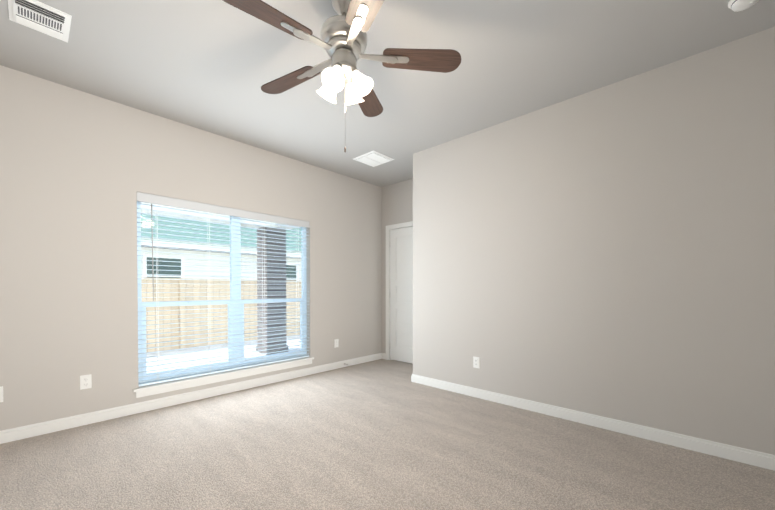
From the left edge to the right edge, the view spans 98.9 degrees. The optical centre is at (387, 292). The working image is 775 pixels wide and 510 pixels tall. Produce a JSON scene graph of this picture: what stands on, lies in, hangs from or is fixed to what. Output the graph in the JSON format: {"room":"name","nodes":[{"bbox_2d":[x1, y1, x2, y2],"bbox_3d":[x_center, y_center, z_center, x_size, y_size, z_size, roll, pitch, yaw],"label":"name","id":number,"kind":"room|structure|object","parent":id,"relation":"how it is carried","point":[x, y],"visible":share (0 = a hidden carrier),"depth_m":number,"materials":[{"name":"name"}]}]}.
{"room":"empty bedroom","nodes":[
{"label":"empty bedroom","id":0,"kind":"room"},
{"bbox_2d":[0,65,381,430],"bbox_3d":[-1.706,-0.290,3.691,0.150,2.740,4.815,1,1,43],"label":"wall","id":1,"kind":"structure","parent":0,"point":[79,169],"depth_m":2.83,"materials":[{"name":"grey paint"}]},
{"bbox_2d":[0,386,2,401],"bbox_3d":[-2.820,0.739,2.388,0.013,0.115,0.070,1,1,43],"label":"outlet","id":2,"kind":"object","parent":1,"relation":"attached to","point":[1,393],"visible":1,"depth_m":2.41,"materials":[{"name":"white plastic"}]},
{"bbox_2d":[80,374,91,389],"bbox_3d":[-2.493,0.738,2.743,0.008,0.115,0.070,1,1,43],"label":"electrical outlet","id":3,"kind":"object","parent":1,"relation":"attached to","point":[85,381],"visible":1,"depth_m":2.74,"materials":[{"name":"white plastic"}]},
{"bbox_2d":[0,353,383,443],"bbox_3d":[-1.640,1.033,3.647,0.030,0.095,4.575,1,1,43],"label":"baseboard","id":4,"kind":"structure","parent":1,"relation":"attached to","point":[23,432],"depth_m":3.10,"materials":[{"name":"white wood"}]},
{"bbox_2d":[137,201,306,382],"bbox_3d":[-1.704,-0.033,3.730,0.074,1.775,1.830,1,1,43],"label":"window","id":5,"kind":"structure","parent":1,"relation":"in","point":[235,294],"depth_m":3.69,"materials":[{"name":"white plastic"}]},
{"bbox_2d":[137,192,309,386],"bbox_3d":[-1.660,-0.035,3.689,0.073,1.766,1.826,1,1,43],"label":"window blinds","id":6,"kind":"object","parent":5,"relation":"attached to","point":[171,202],"visible":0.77,"depth_m":3.50,"materials":[{"name":"white plastic"}]},
{"bbox_2d":[133,357,313,397],"bbox_3d":[-1.653,0.898,3.695,0.113,0.085,1.910,1,1,43],"label":"window sill","id":7,"kind":"structure","parent":1,"relation":"attached to","point":[157,388],"depth_m":3.48,"materials":[{"name":"white wood"}]},
{"bbox_2d":[334,339,338,347],"bbox_3d":[-0.714,0.710,4.654,0.008,0.115,0.070,1,1,43],"label":"electrical outlet","id":8,"kind":"object","parent":1,"relation":"attached to","point":[336,342],"visible":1,"depth_m":4.65,"materials":[{"name":"white plastic"}]},
{"bbox_2d":[0,359,774,509],"bbox_3d":[-0.015,1.126,2.135,4.770,0.050,4.815,1,1,43],"label":"floor","id":9,"kind":"structure","parent":0,"point":[381,434],"depth_m":2.17,"materials":[{"name":"carpet"}]},
{"bbox_2d":[0,0,774,186],"bbox_3d":[-0.015,-1.689,2.099,4.770,0.100,4.815,1,1,43],"label":"ceiling","id":10,"kind":"structure","parent":0,"point":[212,66],"depth_m":2.34,"materials":[{"name":"grey paint"}]},
{"bbox_2d":[8,0,71,42],"bbox_3d":[-2.066,-1.628,1.974,0.310,0.020,0.253,1,1,43],"label":"ceiling vent","id":11,"kind":"object","parent":10,"relation":"in","point":[36,15],"visible":1,"depth_m":1.96,"materials":[{"name":"white plastic"}]},
{"bbox_2d":[223,0,460,151],"bbox_3d":[-0.281,-1.203,1.842,1.265,0.865,1.249,1,1,43],"label":"fan","id":12,"kind":"object","parent":10,"relation":"hanging from","point":[342,41],"visible":1,"depth_m":1.81,"materials":[{"name":"brown wood"}]},
{"bbox_2d":[353,150,393,166],"bbox_3d":[-0.175,-1.657,4.137,0.370,0.018,0.370,1,1,43],"label":"ceiling vent","id":13,"kind":"object","parent":10,"relation":"in","point":[373,158],"visible":1,"depth_m":4.11,"materials":[{"name":"white plastic"}]},
{"bbox_2d":[728,0,758,11],"bbox_3d":[1.981,-1.611,1.833,0.140,0.048,0.140,1,1,43],"label":"smoke detector","id":14,"kind":"object","parent":10,"relation":"attached to","point":[737,5],"visible":1,"depth_m":1.84,"materials":[{"name":"white plastic"}]},
{"bbox_2d":[382,179,412,352],"bbox_3d":[0.428,-0.306,4.912,1.310,2.740,0.120,1,1,43],"label":"wall","id":15,"kind":"structure","parent":0,"point":[397,203],"depth_m":5.16,"materials":[{"name":"grey paint"}]},
{"bbox_2d":[386,221,412,359],"bbox_3d":[0.359,0.008,4.966,0.934,2.112,0.140,1,1,43],"label":"door frame","id":16,"kind":"structure","parent":15,"relation":"attached to","point":[398,226],"depth_m":5.20,"materials":[{"name":"white wood"}]},
{"bbox_2d":[390,226,412,363],"bbox_3d":[0.321,0.037,4.930,0.800,2.030,0.099,1,1,43],"label":"door","id":17,"kind":"structure","parent":15,"relation":"in","point":[401,294],"depth_m":5.05,"materials":[{"name":"white wood"}]},
{"bbox_2d":[413,27,774,454],"bbox_3d":[1.601,-0.279,2.870,3.430,2.740,0.120,1,1,43],"label":"wall","id":18,"kind":"structure","parent":0,"point":[607,251],"depth_m":2.58,"materials":[{"name":"grey paint"}]},
{"bbox_2d":[473,356,479,368],"bbox_3d":[0.919,0.722,3.431,0.070,0.115,0.008,1,1,43],"label":"electrical outlet","id":19,"kind":"object","parent":18,"relation":"attached to","point":[476,362],"visible":1,"depth_m":3.43,"materials":[{"name":"white plastic"}]},
{"bbox_2d":[411,374,774,470],"bbox_3d":[1.494,1.043,2.893,3.294,0.095,0.017,1,1,43],"label":"baseboard","id":20,"kind":"structure","parent":18,"relation":"attached to","point":[742,455],"depth_m":2.58,"materials":[{"name":"white wood"}]},
{"label":"outside","id":21,"kind":"structure","parent":0,"visible":0},
{"bbox_2d":[146,341,299,372],"bbox_3d":[-1.948,1.313,5.800,3.050,0.280,22.000,1,1,43],"label":"patio","id":22,"kind":"structure","parent":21,"point":[194,358],"depth_m":5.82,"materials":[{"name":"white concrete"}]},
{"bbox_2d":[256,226,287,354],"bbox_3d":[-2.276,-0.047,6.524,0.450,2.420,0.450,1,1,43],"label":"column","id":23,"kind":"structure","parent":22,"relation":"on","point":[271,289],"depth_m":6.38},
{"bbox_2d":[141,202,297,228],"bbox_3d":[-3.276,-1.434,4.008,2.600,0.420,5.620,1,1,43],"label":"roof","id":24,"kind":"structure","parent":23,"relation":"on","point":[195,214],"depth_m":5.49,"materials":[{"name":"white"}]},
{"bbox_2d":[146,336,299,360],"bbox_3d":[-13.212,1.250,15.604,26.800,0.250,55.000,1,1,43],"label":"yard","id":25,"kind":"structure","parent":21,"point":[190,350],"depth_m":6.98,"materials":[{"name":"white"}]},
{"bbox_2d":[141,277,301,352],"bbox_3d":[-4.408,0.457,7.396,0.120,1.550,45.000,1,1,43],"label":"fence","id":26,"kind":"object","parent":25,"relation":"on","point":[214,286],"depth_m":7.53,"materials":[{"name":"beige wood"}]},
{"bbox_2d":[141,212,301,280],"bbox_3d":[-7.982,-2.240,12.738,7.500,6.805,36.000,1,1,43],"label":"house","id":27,"kind":"structure","parent":25,"relation":"on","point":[247,274],"depth_m":10.32,"materials":[{"name":"white"}]}
]}

